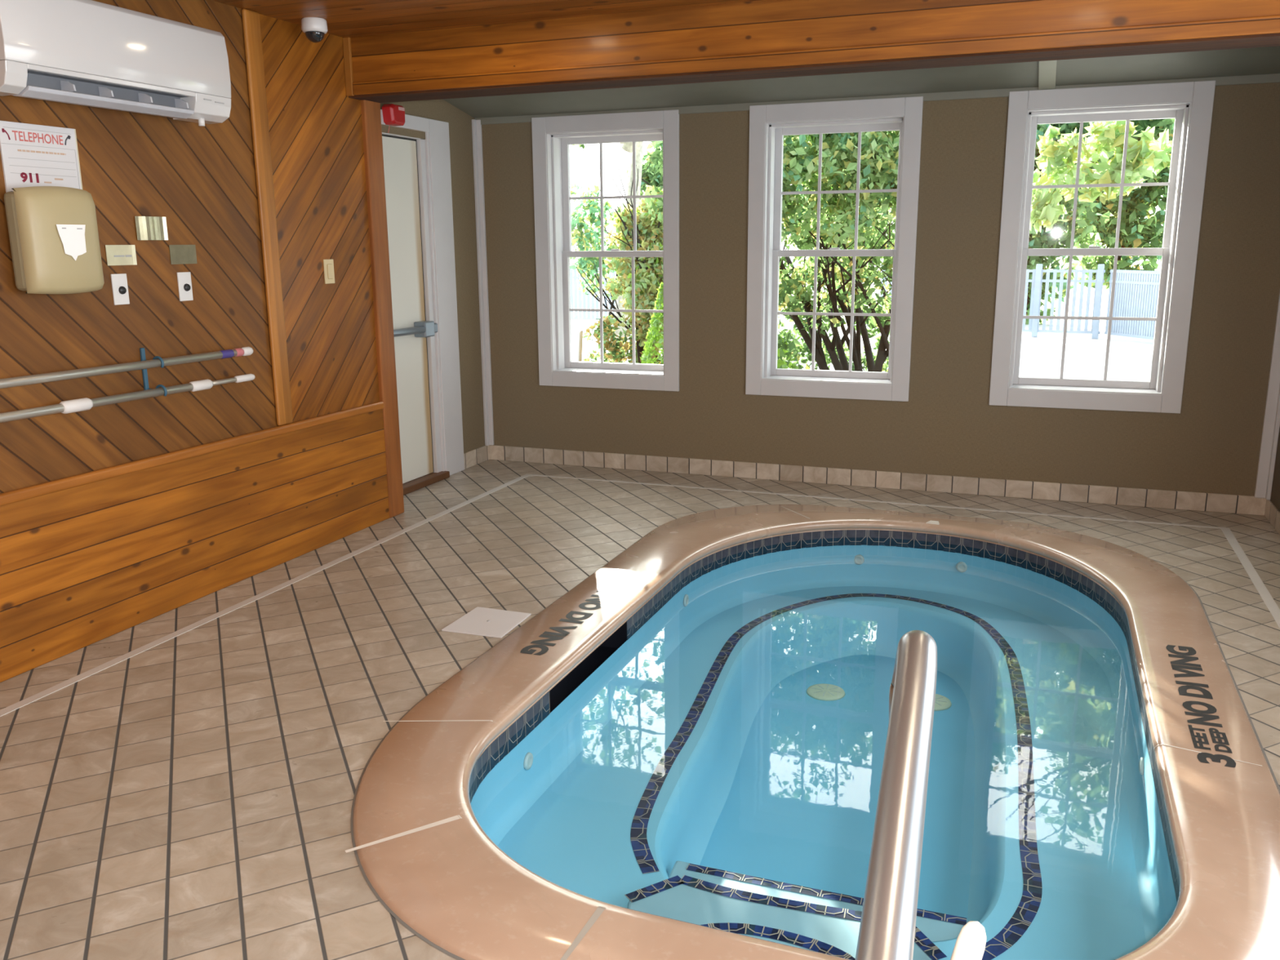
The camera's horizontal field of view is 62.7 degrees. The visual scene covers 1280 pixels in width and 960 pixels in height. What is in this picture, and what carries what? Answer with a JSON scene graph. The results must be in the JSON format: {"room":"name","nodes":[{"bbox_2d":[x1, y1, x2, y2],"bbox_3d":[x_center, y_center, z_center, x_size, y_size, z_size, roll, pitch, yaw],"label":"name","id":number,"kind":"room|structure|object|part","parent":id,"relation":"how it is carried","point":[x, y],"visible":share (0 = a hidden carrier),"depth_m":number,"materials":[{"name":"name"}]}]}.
{"room":"indoor hot tub room","nodes":[
{"label":"indoor hot tub room","id":0,"kind":"room"},
{"bbox_2d":[0,0,404,682],"bbox_3d":[-2.607,-0.357,2.787,0.185,2.510,6.575,4,14,20],"label":"wall","id":1,"kind":"structure","parent":0,"point":[115,518],"depth_m":4.52,"materials":[{"name":"brown wood"}]},
{"bbox_2d":[0,120,82,192],"bbox_3d":[-2.123,-1.123,3.736,0.010,0.267,0.314,4,14,20],"label":"sign","id":2,"kind":"object","parent":1,"relation":"attached to","point":[33,155],"visible":0.88,"depth_m":3.72,"materials":[{"name":"white paper"}]},
{"bbox_2d":[17,149,66,155],"bbox_3d":[-2.121,-1.163,3.729,0.001,0.006,0.195,4,14,20],"label":"print","id":3,"kind":"object","parent":2,"relation":"attached to","point":[20,152],"depth_m":3.73,"materials":[{"name":"orange"}]},
{"bbox_2d":[4,186,104,293],"bbox_3d":[-2.068,-0.852,3.741,0.133,0.372,0.305,4,14,20],"label":"emergency telephone box","id":4,"kind":"object","parent":1,"relation":"attached to","point":[53,230],"visible":1,"depth_m":3.66,"materials":[{"name":"beige plastic"}]},
{"bbox_2d":[0,0,231,126],"bbox_3d":[-1.942,-1.522,3.829,0.226,0.376,1.015,4,14,20],"label":"air conditioner","id":5,"kind":"object","parent":1,"relation":"attached to","point":[91,53],"visible":1,"depth_m":3.73,"materials":[{"name":"white plastic"}]},
{"bbox_2d":[26,70,187,107],"bbox_3d":[-1.908,-1.393,3.783,0.060,0.080,0.740,4,14,20],"label":"air vent","id":6,"kind":"object","parent":5,"relation":"attached to","point":[62,86],"depth_m":3.73,"materials":[{"name":"grey plastic"}]},
{"bbox_3d":[-1.901,-1.403,3.841,0.129,0.094,1.015,4,14,20],"label":"casing","id":7,"kind":"part","parent":5,"relation":"part of","materials":[{"name":"white plastic"}]},
{"bbox_2d":[110,273,129,305],"bbox_3d":[-2.018,-0.742,4.087,0.017,0.118,0.072,4,14,20],"label":"switch","id":8,"kind":"object","parent":1,"relation":"attached to","point":[119,281],"visible":1,"depth_m":4.08,"materials":[{"name":"white plastic"}]},
{"bbox_3d":[-2.013,-0.739,4.090,0.010,0.031,0.031,4,14,20],"label":"knob","id":9,"kind":"part","parent":8,"relation":"part of","materials":[{"name":"black plastic"}]},
{"bbox_2d":[105,244,137,265],"bbox_3d":[-2.015,-0.873,4.080,0.006,0.077,0.136,5,14,23],"label":"label plate","id":10,"kind":"object","parent":1,"relation":"attached to","point":[116,255],"visible":1,"depth_m":4.08,"materials":[{"name":"beige plastic"}]},
{"bbox_2d":[114,254,132,257],"bbox_3d":[-2.011,-0.871,4.088,0.001,0.008,0.085,4,14,20],"label":"print","id":11,"kind":"object","parent":10,"relation":"attached to","point":[115,255],"depth_m":4.09,"materials":[{"name":"grey"}]},
{"bbox_2d":[134,216,168,239],"bbox_3d":[-1.951,-1.006,4.202,0.010,0.092,0.148,5,14,22],"label":"label plate","id":12,"kind":"object","parent":1,"relation":"attached to","point":[148,228],"visible":1,"depth_m":4.20,"materials":[{"name":"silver metal"}]},
{"bbox_2d":[139,347,167,395],"bbox_3d":[-1.956,-0.435,4.234,0.089,0.196,0.030,-1,13,-4],"label":"hook","id":13,"kind":"object","parent":1,"relation":"attached to","point":[142,351],"visible":0.77,"depth_m":4.22,"materials":[{"name":"blue plastic"}]},
{"bbox_2d":[0,346,253,388],"bbox_3d":[-2.156,-0.345,3.670,0.039,0.048,2.300,4,14,20],"label":"pole","id":14,"kind":"object","parent":13,"relation":"hanging from","point":[245,351],"visible":1,"depth_m":4.03,"materials":[{"name":"metal"}]},
{"bbox_2d":[0,373,255,422],"bbox_3d":[-2.156,-0.232,3.696,0.047,0.051,2.300,4,14,20],"label":"pole","id":15,"kind":"object","parent":13,"relation":"hanging from","point":[80,404],"visible":1,"depth_m":4.00,"materials":[{"name":"metal"}]},
{"bbox_3d":[-1.952,-0.475,4.227,0.083,0.047,0.026,0,13,1],"label":"hook arm","id":16,"kind":"part","parent":13,"relation":"part of","materials":[{"name":"blue plastic"}]},
{"bbox_3d":[-1.952,-0.363,4.252,0.083,0.047,0.026,0,13,1],"label":"hook arm","id":17,"kind":"part","parent":13,"relation":"part of","materials":[{"name":"blue plastic"}]},
{"bbox_2d":[168,244,197,264],"bbox_3d":[-1.902,-0.939,4.376,0.002,0.078,0.144,4,14,20],"label":"label plate","id":18,"kind":"object","parent":1,"relation":"attached to","point":[179,254],"visible":1,"depth_m":4.37,"materials":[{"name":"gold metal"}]},
{"bbox_2d":[176,271,193,301],"bbox_3d":[-1.898,-0.809,4.394,0.017,0.118,0.072,4,14,20],"label":"switch","id":19,"kind":"object","parent":1,"relation":"attached to","point":[184,278],"visible":1,"depth_m":4.39,"materials":[{"name":"white plastic"}]},
{"bbox_3d":[-1.894,-0.806,4.397,0.010,0.031,0.031,4,14,20],"label":"knob","id":20,"kind":"part","parent":19,"relation":"part of","materials":[{"name":"black plastic"}]},
{"bbox_2d":[323,258,334,284],"bbox_3d":[-1.556,-1.045,5.269,0.014,0.120,0.076,4,14,20],"label":"light switch","id":21,"kind":"object","parent":1,"relation":"attached to","point":[328,264],"visible":1,"depth_m":5.26,"materials":[{"name":"beige plastic"}]},
{"bbox_3d":[-1.466,-0.897,5.748,0.179,2.240,0.143,4,14,20],"label":"corner post","id":22,"kind":"part","parent":1,"relation":"part of","materials":[{"name":"brown wood"}]},
{"bbox_2d":[380,98,484,453],"bbox_3d":[-1.419,-1.342,6.559,0.150,2.750,1.966,4,14,20],"label":"wall","id":23,"kind":"structure","parent":0,"point":[460,138],"depth_m":7.00,"materials":[{"name":"grey paint"}]},
{"bbox_2d":[382,103,404,133],"bbox_3d":[-1.413,-2.079,6.053,0.072,0.156,0.144,4,14,20],"label":"fire alarm","id":24,"kind":"object","parent":23,"relation":"attached to","point":[393,114],"visible":1,"depth_m":6.00,"materials":[{"name":"red plastic"}]},
{"bbox_2d":[380,109,464,495],"bbox_3d":[-1.463,-1.042,6.361,0.167,2.252,1.228,4,14,20],"label":"door","id":25,"kind":"structure","parent":23,"relation":"in","point":[418,177],"depth_m":6.59,"materials":[{"name":"white paint"}]},
{"bbox_2d":[463,444,489,469],"bbox_3d":[-1.140,-0.162,7.316,0.012,0.110,0.359,4,14,20],"label":"baseboard","id":26,"kind":"structure","parent":23,"relation":"attached to","point":[480,455],"depth_m":7.31,"materials":[{"name":"beige tile"}]},
{"bbox_2d":[212,0,760,37],"bbox_3d":[-0.492,-1.445,1.603,4.898,0.100,6.376,4,14,20],"label":"ceiling","id":27,"kind":"structure","parent":0,"point":[344,18],"depth_m":4.66,"materials":[{"name":"brown wood"}]},
{"bbox_2d":[301,17,327,42],"bbox_3d":[-1.495,-2.065,4.829,0.116,0.103,0.116,4,14,20],"label":"security camera","id":28,"kind":"object","parent":27,"relation":"attached to","point":[314,28],"visible":1,"depth_m":4.79,"materials":[{"name":"white plastic"}]},
{"bbox_2d":[342,0,1279,102],"bbox_3d":[0.667,-2.132,4.562,4.788,0.683,0.262,4,14,20],"label":"beam","id":29,"kind":"structure","parent":27,"relation":"attached to","point":[762,39],"depth_m":4.53,"materials":[{"name":"brown wood"}]},
{"bbox_2d":[0,459,1279,959],"bbox_3d":[-0.235,0.866,2.982,5.048,0.001,8.106,4,14,20],"label":"floor","id":30,"kind":"structure","parent":0,"point":[190,796],"depth_m":3.55,"materials":[{"name":"beige tile"}]},
{"bbox_2d":[441,606,531,638],"bbox_3d":[-0.615,0.576,4.262,0.264,0.008,0.288,4,14,20],"label":"lid","id":31,"kind":"object","parent":30,"relation":"on","point":[481,621],"visible":1,"depth_m":4.25,"materials":[{"name":"white plastic"}]},
{"bbox_2d":[0,473,1279,716],"bbox_3d":[-0.190,0.913,2.766,4.144,0.002,7.724,4,14,20],"label":"floor line","id":32,"kind":"structure","parent":30,"relation":"on","point":[1273,607],"depth_m":4.87,"materials":[{"name":"tile"}]},
{"bbox_2d":[345,504,1279,959],"bbox_3d":[0.810,0.924,4.047,2.591,0.630,4.197,4,14,20],"label":"swimming pool","id":33,"kind":"object","parent":30,"relation":"in","point":[680,755],"visible":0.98,"depth_m":3.75,"materials":[{"name":"blue tile"}]},
{"bbox_3d":[0.044,1.159,2.981,0.178,0.001,0.042,-8,15,-30],"label":"tile trim","id":34,"kind":"part","parent":33,"relation":"part of","materials":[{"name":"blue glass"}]},
{"bbox_3d":[0.412,1.170,2.917,0.629,0.001,0.072,4,14,20],"label":"tile trim","id":35,"kind":"part","parent":33,"relation":"part of","materials":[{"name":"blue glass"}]},
{"bbox_3d":[0.329,1.154,2.583,0.535,0.001,0.163,4,14,20],"label":"tile trim","id":36,"kind":"part","parent":33,"relation":"part of","materials":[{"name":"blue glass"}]},
{"bbox_3d":[0.549,1.252,3.186,0.845,0.001,0.039,4,14,19],"label":"tile trim","id":37,"kind":"part","parent":33,"relation":"part of","materials":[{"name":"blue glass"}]},
{"bbox_3d":[0.878,0.928,4.246,1.411,0.001,2.969,4,14,20],"label":"tile trim","id":38,"kind":"part","parent":33,"relation":"part of","materials":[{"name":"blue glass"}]},
{"bbox_3d":[0.738,1.205,2.752,0.042,0.001,0.156,-5,14,-21],"label":"tile trim","id":39,"kind":"part","parent":33,"relation":"part of","materials":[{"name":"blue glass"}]},
{"bbox_2d":[855,630,937,959],"bbox_3d":[0.198,0.798,0.968,0.110,1.013,1.284,3,13,17],"label":"handrail","id":40,"kind":"object","parent":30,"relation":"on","point":[887,926],"visible":1,"depth_m":1.07,"materials":[{"name":"silver metal"}]},
{"bbox_2d":[950,920,986,959],"bbox_3d":[0.222,0.864,1.091,0.279,0.838,0.028,-6,14,-24],"label":"handrail","id":41,"kind":"object","parent":30,"relation":"on","point":[971,942],"visible":1,"depth_m":1.04,"materials":[{"name":"white plastic"}]},
{"bbox_2d":[442,45,1279,118],"bbox_3d":[0.886,-2.261,5.368,5.058,0.407,1.616,4,14,20],"label":"ceiling","id":42,"kind":"structure","parent":0,"point":[1266,60],"depth_m":5.84,"materials":[{"name":"grey paint"}]},
{"bbox_2d":[481,82,1279,496],"bbox_3d":[1.251,-1.269,6.477,5.208,3.200,0.250,4,14,20],"label":"wall","id":43,"kind":"structure","parent":0,"point":[948,425],"depth_m":6.24,"materials":[{"name":"brown paint"}]},
{"bbox_2d":[471,119,493,445],"bbox_3d":[-1.075,-1.317,7.205,0.047,2.196,0.055,4,14,20],"label":"trim","id":44,"kind":"structure","parent":43,"relation":"attached to","point":[477,136],"depth_m":7.19,"materials":[{"name":"white paint"}]},
{"bbox_2d":[531,109,679,391],"bbox_3d":[-0.178,-1.496,6.978,1.010,1.750,0.278,4,14,20],"label":"window","id":45,"kind":"structure","parent":43,"relation":"in","point":[553,137],"depth_m":6.96,"materials":[{"name":"white paint"}]},
{"bbox_3d":[-0.145,-1.884,6.988,0.798,0.787,0.036,4,14,20],"label":"sash","id":46,"kind":"part","parent":45,"relation":"part of","materials":[{"name":"white paint"}]},
{"bbox_3d":[-0.153,-1.146,7.116,0.798,0.793,0.036,4,14,20],"label":"sash","id":47,"kind":"part","parent":45,"relation":"part of","materials":[{"name":"white paint"}]},
{"bbox_2d":[745,96,923,401],"bbox_3d":[1.190,-1.393,6.468,1.016,1.750,0.278,4,14,20],"label":"window","id":48,"kind":"structure","parent":43,"relation":"in","point":[769,124],"depth_m":6.42,"materials":[{"name":"white paint"}]},
{"bbox_3d":[1.215,-1.042,6.607,0.804,0.793,0.036,4,14,20],"label":"sash","id":49,"kind":"part","parent":48,"relation":"part of","materials":[{"name":"white paint"}]},
{"bbox_3d":[1.223,-1.780,6.478,0.804,0.787,0.036,4,14,20],"label":"sash","id":50,"kind":"part","parent":48,"relation":"part of","materials":[{"name":"white paint"}]},
{"bbox_2d":[474,73,1279,124],"bbox_3d":[1.173,-2.213,6.147,4.858,0.044,0.015,4,14,20],"label":"trim","id":51,"kind":"structure","parent":43,"relation":"attached to","point":[1273,77],"depth_m":5.97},
{"bbox_2d":[488,444,1266,515],"bbox_3d":[1.191,-0.027,6.641,4.858,0.105,0.012,4,14,20],"label":"baseboard","id":52,"kind":"structure","parent":43,"relation":"attached to","point":[1152,498],"depth_m":6.48,"materials":[{"name":"beige tile"}]},
{"bbox_2d":[1038,60,1057,89],"bbox_3d":[1.940,-2.130,4.982,0.085,0.331,1.606,4,14,20],"label":"trim","id":53,"kind":"structure","parent":43,"relation":"attached to","point":[1047,68],"depth_m":5.53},
{"bbox_2d":[988,80,1215,413],"bbox_3d":[2.573,-1.288,5.953,1.015,1.750,0.278,4,14,20],"label":"window","id":54,"kind":"structure","parent":43,"relation":"in","point":[1190,104],"depth_m":5.88,"materials":[{"name":"white paint"}]},
{"bbox_3d":[2.598,-0.937,6.091,0.803,0.793,0.036,4,14,20],"label":"sash","id":55,"kind":"part","parent":54,"relation":"part of","materials":[{"name":"white paint"}]},
{"bbox_3d":[2.606,-1.675,5.963,0.803,0.787,0.036,4,14,20],"label":"sash","id":56,"kind":"part","parent":54,"relation":"part of","materials":[{"name":"white paint"}]},
{"bbox_2d":[1253,292,1279,500],"bbox_3d":[3.411,-0.961,5.535,0.070,2.180,0.060,4,14,20],"label":"trim","id":57,"kind":"structure","parent":43,"relation":"attached to","point":[1271,425],"depth_m":5.69,"materials":[{"name":"white paint"}]},
{"bbox_2d":[1270,427,1279,511],"bbox_3d":[2.145,-0.394,1.892,0.180,2.900,8.336,4,14,20],"label":"wall","id":58,"kind":"structure","parent":0,"point":[1275,494],"depth_m":5.63,"materials":[{"name":"beige paint"}]},
{"bbox_2d":[1264,499,1279,535],"bbox_3d":[2.659,0.616,3.755,0.012,0.100,4.474,4,14,20],"label":"baseboard","id":59,"kind":"structure","parent":58,"relation":"attached to","point":[1272,513],"depth_m":5.60,"materials":[{"name":"beige tile"}]},
{"label":"outside","id":60,"kind":"structure","parent":0,"visible":0},
{"bbox_2d":[570,271,1153,381],"bbox_3d":[11.867,-5.262,30.789,80.000,0.100,53.264,4,14,20],"label":"ground","id":61,"kind":"structure","parent":60,"point":[1130,358],"depth_m":16.66,"materials":[{"name":"concrete"}]},
{"bbox_2d":[569,267,615,319],"bbox_3d":[-2.199,-3.878,22.028,4.123,1.290,0.100,1,13,7],"label":"picket fence","id":62,"kind":"object","parent":61,"relation":"on","point":[572,271],"visible":0.04,"depth_m":21.91,"materials":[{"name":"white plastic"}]},
{"bbox_3d":[-2.202,-4.224,21.950,4.123,0.044,0.036,1,13,7],"label":"rail","id":63,"kind":"part","parent":62,"relation":"part of","materials":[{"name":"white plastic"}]},
{"bbox_3d":[-2.195,-3.395,22.137,4.123,0.044,0.036,1,13,7],"label":"rail","id":64,"kind":"part","parent":62,"relation":"part of","materials":[{"name":"white plastic"}]},
{"bbox_2d":[571,142,643,363],"bbox_3d":[-0.575,-5.835,12.938,5.532,9.137,5.522,-2,13,-5],"label":"tree","id":65,"kind":"object","parent":61,"relation":"on","point":[628,147],"visible":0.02,"depth_m":14.25,"materials":[{"name":"green plant"}]},
{"bbox_2d":[569,161,651,360],"bbox_3d":[-0.639,-3.287,15.150,1.292,3.153,1.202,-6,14,-25],"label":"tree","id":66,"kind":"object","parent":61,"relation":"on","point":[584,238],"visible":0.68,"depth_m":14.81,"materials":[{"name":"green plant"}]},
{"bbox_2d":[614,141,662,233],"bbox_3d":[1.030,-7.203,28.671,3.582,4.911,2.449,2,13,9],"label":"tree","id":67,"kind":"object","parent":61,"relation":"on","point":[650,178],"visible":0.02,"depth_m":28.16,"materials":[{"name":"green plant"}]},
{"bbox_2d":[644,130,899,372],"bbox_3d":[1.807,-2.375,9.616,3.183,3.788,3.151,4,14,20],"label":"tree","id":68,"kind":"object","parent":61,"relation":"on","point":[879,154],"visible":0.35,"depth_m":8.91,"materials":[{"name":"green plant"}]},
{"bbox_2d":[783,137,895,312],"bbox_3d":[4.814,-8.675,24.630,3.559,9.400,2.657,8,15,33],"label":"tree","id":69,"kind":"object","parent":61,"relation":"on","point":[801,259],"visible":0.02,"depth_m":25.13,"materials":[{"name":"green plant"}]},
{"bbox_2d":[880,263,1105,338],"bbox_3d":[6.263,-3.252,18.983,3.851,1.275,0.100,6,14,26],"label":"picket fence","id":70,"kind":"object","parent":61,"relation":"on","point":[1037,280],"visible":0.43,"depth_m":18.41,"materials":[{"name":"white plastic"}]},
{"bbox_3d":[4.589,-3.425,19.809,0.100,1.275,0.100,6,14,26],"label":"post","id":71,"kind":"part","parent":70,"relation":"part of","materials":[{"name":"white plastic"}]},
{"bbox_3d":[7.026,-3.173,18.606,0.100,1.275,0.100,6,14,26],"label":"post","id":72,"kind":"part","parent":70,"relation":"part of","materials":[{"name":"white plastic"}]},
{"bbox_3d":[6.267,-2.738,19.099,3.851,0.044,0.036,6,14,26],"label":"rail","id":73,"kind":"part","parent":70,"relation":"part of","materials":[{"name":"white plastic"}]},
{"bbox_3d":[6.260,-3.591,18.906,3.851,0.044,0.036,6,14,26],"label":"rail","id":74,"kind":"part","parent":70,"relation":"part of","materials":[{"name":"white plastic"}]},
{"bbox_3d":[6.259,-3.757,18.869,3.851,0.044,0.036,6,14,26],"label":"rail","id":75,"kind":"part","parent":70,"relation":"part of","materials":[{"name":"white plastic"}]},
{"bbox_3d":[7.919,-3.081,18.165,0.100,1.275,0.100,6,14,26],"label":"post","id":76,"kind":"part","parent":70,"relation":"part of","materials":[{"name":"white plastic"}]},
{"bbox_2d":[1025,121,1114,324],"bbox_3d":[7.727,-8.165,20.324,3.500,10.660,3.298,4,14,20],"label":"tree","id":77,"kind":"object","parent":61,"relation":"on","point":[1051,238],"visible":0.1,"depth_m":20.93,"materials":[{"name":"green plant"}]},
{"bbox_2d":[1029,120,1173,234],"bbox_3d":[4.135,-1.975,7.769,2.729,3.762,1.741,4,14,20],"label":"maple tree","id":78,"kind":"object","parent":61,"relation":"on","point":[1057,161],"visible":0.41,"depth_m":7.55,"materials":[{"name":"green plant"}]},
{"bbox_2d":[1066,118,1173,289],"bbox_3d":[11.230,-10.155,24.035,3.609,12.456,4.234,2,13,11],"label":"tree","id":79,"kind":"object","parent":61,"relation":"on","point":[1136,231],"visible":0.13,"depth_m":23.74,"materials":[{"name":"green plant"}]},
{"bbox_2d":[1104,269,1160,339],"bbox_3d":[8.245,-2.919,17.436,0.100,1.275,1.412,-4,13,-14],"label":"picket fence","id":80,"kind":"object","parent":61,"relation":"on","point":[1136,291],"visible":0.59,"depth_m":17.48,"materials":[{"name":"white plastic"}]},
{"bbox_3d":[8.249,-2.405,17.552,0.036,0.044,1.412,-4,13,-14],"label":"rail","id":81,"kind":"part","parent":80,"relation":"part of","materials":[{"name":"white plastic"}]},
{"bbox_3d":[8.242,-3.258,17.359,0.036,0.044,1.412,-4,13,-14],"label":"rail","id":82,"kind":"part","parent":80,"relation":"part of","materials":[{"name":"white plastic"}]},
{"bbox_3d":[8.241,-3.424,17.322,0.036,0.044,1.412,-4,13,-14],"label":"rail","id":83,"kind":"part","parent":80,"relation":"part of","materials":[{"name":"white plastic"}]},
{"bbox_2d":[1168,118,1174,140],"bbox_3d":[11.756,-7.962,19.268,3.520,10.555,2.637,10,16,38],"label":"tree","id":84,"kind":"object","parent":61,"relation":"on","point":[1171,132],"visible":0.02,"depth_m":20.18,"materials":[{"name":"green plant"}]},
{"bbox_3d":[-0.815,-0.863,11.424,8.400,0.060,5.400,4,14,20],"label":"planting bed","id":85,"kind":"object","parent":61,"relation":"on","visible":0},
{"bbox_2d":[571,329,582,361],"bbox_3d":[-0.742,-1.048,10.183,0.653,0.857,0.532,4,14,20],"label":"garden chair","id":86,"kind":"object","parent":85,"relation":"on","point":[576,336],"visible":0.05,"depth_m":9.80,"materials":[{"name":"white plastic"}]},
{"bbox_2d":[576,151,663,364],"bbox_3d":[0.110,-2.480,12.440,1.773,2.731,1.699,-8,15,-31],"label":"tree","id":87,"kind":"object","parent":85,"relation":"on","point":[648,270],"visible":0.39,"depth_m":12.34,"materials":[{"name":"green plant"}]},
{"bbox_2d":[640,281,663,364],"bbox_3d":[0.215,-1.023,9.064,0.756,1.356,0.749,4,14,20],"label":"conifer","id":88,"kind":"object","parent":85,"relation":"on","point":[656,317],"visible":0.23,"depth_m":8.93,"materials":[{"name":"green plant"}]}
]}

